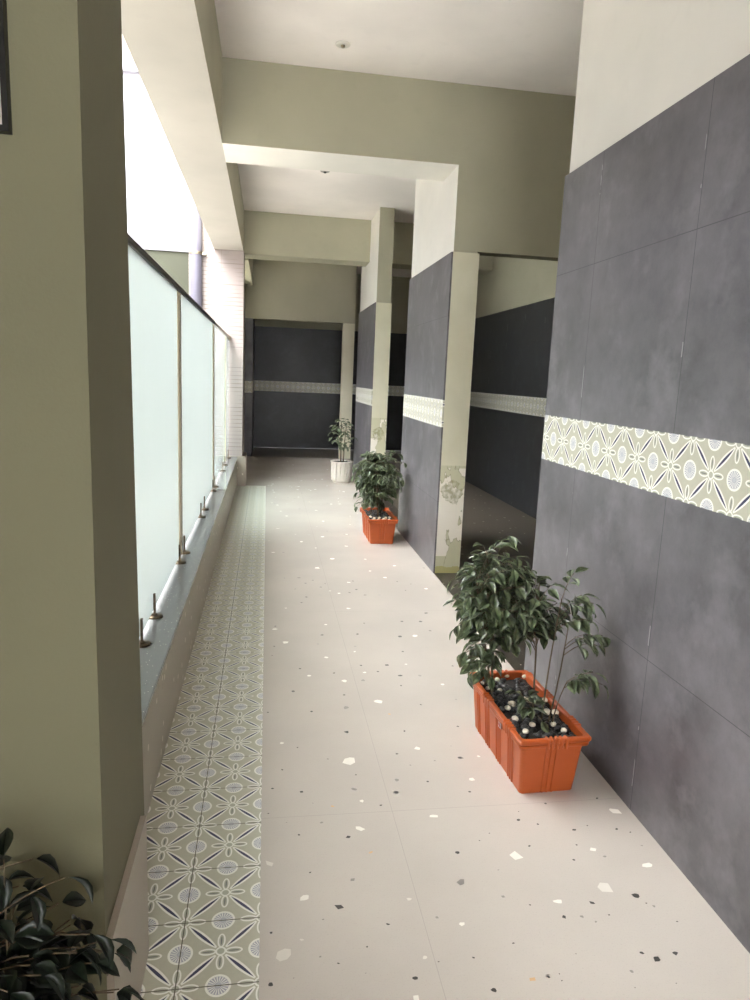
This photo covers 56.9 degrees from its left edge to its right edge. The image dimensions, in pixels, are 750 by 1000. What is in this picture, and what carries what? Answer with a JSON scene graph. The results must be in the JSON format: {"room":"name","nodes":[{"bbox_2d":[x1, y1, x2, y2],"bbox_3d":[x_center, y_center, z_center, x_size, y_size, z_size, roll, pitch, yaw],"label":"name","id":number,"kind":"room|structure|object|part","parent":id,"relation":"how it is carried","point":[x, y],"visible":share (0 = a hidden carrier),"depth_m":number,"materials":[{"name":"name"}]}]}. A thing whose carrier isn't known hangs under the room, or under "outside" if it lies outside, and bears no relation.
{"room":"open-air corridor","nodes":[
{"label":"open-air corridor","id":0,"kind":"room"},
{"bbox_2d":[0,0,143,999],"bbox_3d":[-1.639,-0.708,1.143,2.300,3.863,0.461,1,10,-9],"label":"pillar","id":1,"kind":"structure","parent":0,"point":[72,784],"depth_m":1.24,"materials":[{"name":"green paint"}]},
{"bbox_2d":[0,0,11,134],"bbox_3d":[-0.773,-0.844,1.006,0.430,0.540,0.017,1,10,-9],"label":"picture frame","id":2,"kind":"object","parent":1,"relation":"attached to","point":[5,93],"visible":1,"depth_m":1.07,"materials":[{"name":"black metal"}]},
{"bbox_2d":[106,815,148,999],"bbox_3d":[-0.561,1.021,1.587,0.015,0.395,0.386,1,10,-9],"label":"baseboard","id":3,"kind":"structure","parent":1,"relation":"attached to","point":[129,918],"depth_m":1.59,"materials":[{"name":"stone"}]},
{"bbox_2d":[121,0,243,250],"bbox_3d":[-1.253,-3.104,4.952,0.365,1.233,8.610,1,10,-9],"label":"beam","id":4,"kind":"structure","parent":0,"point":[174,46],"depth_m":3.97,"materials":[{"name":"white paint"}]},
{"bbox_2d":[142,312,244,816],"bbox_3d":[-1.620,-1.290,6.927,0.305,3.050,11.180,1,10,-9],"label":"wall","id":5,"kind":"structure","parent":0,"point":[156,727],"depth_m":3.16,"materials":[{"name":"paint"}]},
{"bbox_2d":[139,456,237,725],"bbox_3d":[-1.411,0.113,5.468,0.322,0.020,7.779,1,10,-9],"label":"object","id":6,"kind":"structure","parent":5,"relation":"on","point":[171,603],"depth_m":3.45,"materials":[{"name":"stone"}]},
{"bbox_2d":[128,234,230,647],"bbox_3d":[-1.335,-0.676,5.356,0.076,1.579,7.740,1,10,-9],"label":"glass railing","id":7,"kind":"object","parent":6,"relation":"on","point":[172,336],"visible":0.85,"depth_m":3.45,"materials":[{"name":"glass"}]},
{"bbox_3d":[-0.938,-0.197,2.749,0.012,1.500,2.380,1,10,-9],"label":"glass panel","id":8,"kind":"part","parent":7,"relation":"part of","materials":[{"name":"glass"}]},
{"bbox_3d":[-1.113,-1.193,3.949,0.032,0.030,5.040,1,10,-9],"label":"rail","id":9,"kind":"part","parent":7,"relation":"part of","materials":[{"name":"black metal"}]},
{"bbox_3d":[-1.322,-0.647,5.219,0.012,1.500,2.380,1,10,-9],"label":"glass panel","id":10,"kind":"part","parent":7,"relation":"part of","materials":[{"name":"glass"}]},
{"bbox_2d":[244,391,253,455],"bbox_3d":[-2.527,-1.516,13.367,0.338,1.152,1.700,1,10,-9],"label":"wall","id":11,"kind":"structure","parent":5,"relation":"attached to","point":[249,397],"depth_m":12.58,"materials":[{"name":"tile"}]},
{"bbox_2d":[245,318,254,380],"bbox_3d":[-2.472,-2.826,13.137,0.338,1.094,1.700,1,10,-9],"label":"wall","id":12,"kind":"structure","parent":5,"relation":"attached to","point":[249,322],"depth_m":12.34,"materials":[{"name":"tile"}]},
{"bbox_2d":[188,189,213,248],"bbox_3d":[-2.155,-4.930,8.664,0.310,3.470,0.450,1,10,-9],"label":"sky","id":13,"kind":"structure","parent":0,"point":[206,243],"depth_m":8.74,"materials":[{"name":"white tile"}]},
{"bbox_2d":[189,248,244,455],"bbox_3d":[-2.097,-1.926,9.220,0.682,2.630,0.450,1,10,-9],"label":"wall","id":14,"kind":"structure","parent":0,"point":[223,271],"depth_m":8.99,"materials":[{"name":"white tile"}]},
{"bbox_2d":[189,192,206,307],"bbox_3d":[-2.213,-3.286,8.631,0.209,6.400,0.169,1,10,-9],"label":"drainpipe","id":15,"kind":"object","parent":14,"relation":"attached to","point":[195,222],"visible":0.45,"depth_m":8.61,"materials":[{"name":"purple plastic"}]},
{"bbox_2d":[235,452,246,485],"bbox_3d":[-2.135,-0.435,9.484,0.730,0.400,0.475,1,10,-9],"label":"baseboard","id":16,"kind":"structure","parent":14,"relation":"attached to","point":[241,460],"depth_m":9.31,"materials":[{"name":"stone"}]},
{"bbox_2d":[245,265,248,283],"bbox_3d":[-2.128,-4.127,10.568,0.360,1.233,2.939,1,10,-9],"label":"beam","id":17,"kind":"structure","parent":0,"point":[246,275],"depth_m":11.28,"materials":[{"name":"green paint"}]},
{"bbox_2d":[245,259,252,285],"bbox_3d":[-1.948,-3.782,10.730,0.055,0.553,2.800,1,10,-9],"label":"beam","id":18,"kind":"structure","parent":0,"point":[248,262],"depth_m":10.79,"materials":[{"name":"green paint"}]},
{"bbox_2d":[245,381,253,392],"bbox_3d":[-2.499,-2.185,13.249,0.338,0.208,1.700,1,10,-9],"label":"wall","id":19,"kind":"structure","parent":0,"point":[249,385],"depth_m":12.44,"materials":[{"name":"beige tile"}]},
{"bbox_2d":[245,259,356,323],"bbox_3d":[-1.414,-3.759,12.329,2.150,1.108,0.140,1,10,-9],"label":"wall","id":20,"kind":"structure","parent":0,"point":[280,290],"depth_m":12.29,"materials":[{"name":"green paint"}]},
{"bbox_2d":[254,274,410,450],"bbox_3d":[-0.981,-2.842,14.311,3.650,3.563,0.162,1,10,-9],"label":"wall","id":21,"kind":"structure","parent":0,"point":[297,364],"depth_m":14.26,"materials":[{"name":"grey tile"}]},
{"bbox_2d":[338,323,354,458],"bbox_3d":[-0.529,-1.993,12.789,0.210,2.455,0.140,1,10,-9],"label":"wall pier","id":22,"kind":"object","parent":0,"point":[348,330],"visible":1,"depth_m":12.69,"materials":[{"name":"beige paint"}]},
{"bbox_2d":[244,210,493,273],"bbox_3d":[-0.062,-3.486,9.432,3.375,0.533,0.400,1,10,-9],"label":"beam","id":23,"kind":"structure","parent":0,"point":[267,235],"depth_m":9.14,"materials":[{"name":"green paint"}]},
{"bbox_2d":[353,207,394,481],"bbox_3d":[-0.040,-1.968,9.558,0.212,3.563,1.600,1,10,-9],"label":"pillar","id":24,"kind":"structure","parent":0,"point":[374,324],"depth_m":8.90,"materials":[{"name":"beige paint"}]},
{"bbox_2d":[214,0,583,276],"bbox_3d":[0.595,-3.060,5.190,3.390,0.150,18.000,1,10,-9],"label":"ceiling","id":25,"kind":"structure","parent":0,"point":[525,45],"depth_m":4.39,"materials":[{"name":"paint"}]},
{"bbox_2d":[335,40,350,48],"bbox_3d":[-0.202,-2.860,4.362,0.096,0.022,0.096,1,10,-9],"label":"ceiling fitting","id":26,"kind":"object","parent":25,"relation":"attached to","point":[343,44],"visible":1,"depth_m":4.35,"materials":[{"name":"white plastic"}]},
{"bbox_2d":[222,57,575,180],"bbox_3d":[0.606,-2.703,5.134,3.375,0.533,0.440,1,10,-9],"label":"beam","id":27,"kind":"structure","parent":0,"point":[274,114],"depth_m":4.86,"materials":[{"name":"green paint"}]},
{"bbox_2d":[398,165,479,572],"bbox_3d":[0.521,-1.309,5.945,0.212,3.563,1.550,1,10,-9],"label":"pillar","id":28,"kind":"structure","parent":0,"point":[443,283],"depth_m":5.48,"materials":[{"name":"beige paint"}]},
{"bbox_2d":[140,447,749,999],"bbox_3d":[-0.674,0.583,5.657,5.650,0.161,18.000,1,10,-9],"label":"floor","id":29,"kind":"structure","parent":0,"point":[401,860],"depth_m":2.39,"materials":[{"name":"tile"}]},
{"bbox_2d":[0,827,143,999],"bbox_3d":[-0.612,0.929,1.071,0.495,0.751,0.343,-5,12,-36],"label":"potted plant","id":30,"kind":"object","parent":29,"relation":"on","point":[35,964],"visible":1,"depth_m":1.09,"materials":[{"name":"green plant"}]},
{"bbox_3d":[-0.577,0.831,1.089,0.298,0.522,0.243,6,11,19],"label":"stem","id":31,"kind":"part","parent":30,"relation":"part of","materials":[{"name":"green plant"}]},
{"bbox_3d":[-0.536,0.853,1.088,0.318,0.482,0.254,1,10,-9],"label":"stem","id":32,"kind":"part","parent":30,"relation":"part of","materials":[{"name":"green plant"}]},
{"bbox_3d":[-0.585,0.836,1.091,0.334,0.513,0.250,1,10,-9],"label":"stem","id":33,"kind":"part","parent":30,"relation":"part of","materials":[{"name":"green plant"}]},
{"bbox_2d":[328,418,357,482],"bbox_3d":[-0.474,-0.712,9.917,0.428,0.932,0.409,1,10,-9],"label":"potted plant","id":34,"kind":"object","parent":29,"relation":"on","point":[341,470],"visible":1,"depth_m":9.87,"materials":[{"name":"green plant"}]},
{"bbox_3d":[-0.484,-0.412,10.009,0.332,0.309,0.332,1,10,-9],"label":"pot","id":35,"kind":"part","parent":34,"relation":"part of","materials":[{"name":"white ceramic"}]},
{"bbox_2d":[351,450,406,543],"bbox_3d":[0.024,-0.061,6.557,0.528,0.854,0.632,1,10,-9],"label":"potted plant","id":36,"kind":"object","parent":29,"relation":"on","point":[378,478],"visible":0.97,"depth_m":6.41,"materials":[{"name":"green plant"}]},
{"bbox_3d":[0.013,-0.150,6.521,0.382,0.641,0.429,1,10,-9],"label":"stem","id":37,"kind":"part","parent":36,"relation":"part of","materials":[{"name":"green plant"}]},
{"bbox_3d":[0.045,-0.118,6.528,0.418,0.580,0.372,1,10,-9],"label":"stem","id":38,"kind":"part","parent":36,"relation":"part of","materials":[{"name":"green plant"}]},
{"bbox_3d":[0.027,0.243,6.614,0.284,0.236,0.604,1,10,-9],"label":"planter","id":39,"kind":"part","parent":36,"relation":"part of","materials":[{"name":"plastic"}]},
{"bbox_2d":[443,536,610,793],"bbox_3d":[0.575,0.605,2.748,0.509,0.906,0.651,-3,11,-26],"label":"potted plant","id":40,"kind":"object","parent":29,"relation":"on","point":[544,759],"visible":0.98,"depth_m":2.69,"materials":[{"name":"green plant"}]},
{"bbox_3d":[0.468,0.488,2.809,0.310,0.706,0.243,5,10,13],"label":"stem","id":41,"kind":"part","parent":40,"relation":"part of","materials":[{"name":"green plant"}]},
{"bbox_3d":[0.473,0.499,2.807,0.311,0.687,0.357,0,10,-11],"label":"stem","id":42,"kind":"part","parent":40,"relation":"part of","materials":[{"name":"green plant"}]},
{"bbox_3d":[0.479,0.513,2.802,0.289,0.661,0.342,0,10,-11],"label":"stem","id":43,"kind":"part","parent":40,"relation":"part of","materials":[{"name":"green plant"}]},
{"bbox_2d":[508,701,515,706],"bbox_3d":[0.557,0.828,2.816,0.035,0.022,0.031,1,10,-9],"label":"pebble","id":44,"kind":"object","parent":40,"relation":"on","point":[512,703],"visible":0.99,"depth_m":2.81,"materials":[{"name":"beige stone"}]},
{"bbox_2d":[522,728,528,733],"bbox_3d":[0.565,0.868,2.600,0.026,0.016,0.031,1,10,-9],"label":"pebble","id":45,"kind":"object","parent":40,"relation":"on","point":[525,731],"visible":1,"depth_m":2.59,"materials":[{"name":"beige stone"}]},
{"bbox_3d":[0.608,0.813,2.656,0.059,0.132,0.131,-4,12,-33],"label":"stem","id":46,"kind":"part","parent":40,"relation":"part of","materials":[{"name":"green plant"}]},
{"bbox_3d":[0.599,0.933,2.825,0.284,0.236,0.604,0,10,-11],"label":"planter","id":47,"kind":"part","parent":40,"relation":"part of","materials":[{"name":"plastic"}]},
{"bbox_3d":[0.620,0.568,2.810,0.211,0.562,0.234,-4,12,-31],"label":"stem","id":48,"kind":"part","parent":40,"relation":"part of","materials":[{"name":"green plant"}]},
{"bbox_2d":[544,708,549,714],"bbox_3d":[0.685,0.843,2.758,0.029,0.026,0.033,1,10,-9],"label":"pebble","id":49,"kind":"object","parent":40,"relation":"on","point":[546,710],"visible":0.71,"depth_m":2.75,"materials":[{"name":"beige stone"}]},
{"bbox_3d":[0.748,0.582,2.650,0.169,0.601,0.084,0,10,-11],"label":"stem","id":50,"kind":"part","parent":40,"relation":"part of","materials":[{"name":"green plant"}]},
{"bbox_3d":[0.768,0.685,2.646,0.185,0.401,0.041,2,10,-2],"label":"stem","id":51,"kind":"part","parent":40,"relation":"part of","materials":[{"name":"green plant"}]},
{"bbox_3d":[0.748,0.765,2.589,0.171,0.262,0.057,7,11,26],"label":"stem","id":52,"kind":"part","parent":40,"relation":"part of","materials":[{"name":"green plant"}]},
{"bbox_2d":[454,165,565,260],"bbox_3d":[1.426,-2.114,5.212,1.715,0.584,0.135,1,10,-9],"label":"wall","id":53,"kind":"structure","parent":0,"point":[508,213],"depth_m":5.08,"materials":[{"name":"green paint"}]},
{"bbox_2d":[465,257,557,518],"bbox_3d":[2.261,-1.209,5.787,0.162,3.563,18.000,1,10,-9],"label":"wall","id":54,"kind":"structure","parent":0,"point":[516,299],"depth_m":8.73,"materials":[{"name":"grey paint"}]},
{"bbox_2d":[524,0,749,952],"bbox_3d":[1.442,-0.229,0.018,0.212,3.563,6.680,1,10,-9],"label":"wall","id":55,"kind":"structure","parent":0,"point":[644,485],"depth_m":2.34,"materials":[{"name":"grey tile"}]},
{"label":"outside","id":56,"kind":"structure","parent":0,"visible":0},
{"bbox_2d":[123,73,188,248],"bbox_3d":[-8.434,-4.371,12.435,11.100,6.710,0.315,1,10,-9],"label":"sky","id":57,"kind":"structure","parent":56,"point":[156,191],"depth_m":12.70,"materials":[{"name":"white"}]},
{"bbox_2d":[123,61,138,74],"bbox_3d":[-8.284,-7.730,11.782,11.100,0.140,0.440,1,10,-9],"label":"ledge","id":58,"kind":"object","parent":57,"relation":"attached to","point":[128,67],"depth_m":12.20,"materials":[{"name":"white paint"}]},
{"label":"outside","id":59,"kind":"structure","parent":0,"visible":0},
{"bbox_2d":[122,35,133,61],"bbox_3d":[-8.263,-8.603,11.724,11.100,1.600,0.250,1,10,-9],"label":"wall","id":60,"kind":"structure","parent":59,"point":[126,54],"depth_m":12.31,"materials":[{"name":"white paint"}]},
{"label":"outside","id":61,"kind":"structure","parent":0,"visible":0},
{"bbox_2d":[145,250,188,293],"bbox_3d":[-4.917,-2.349,11.276,3.740,3.420,0.250,1,10,-9],"label":"wall","id":62,"kind":"structure","parent":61,"point":[176,264],"depth_m":11.15,"materials":[{"name":"beige paint"}]},
{"bbox_2d":[141,246,188,251],"bbox_3d":[-4.850,-4.056,10.970,3.770,0.050,0.300,1,10,-9],"label":"cap","id":63,"kind":"object","parent":62,"relation":"on","point":[143,247],"depth_m":11.06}
]}

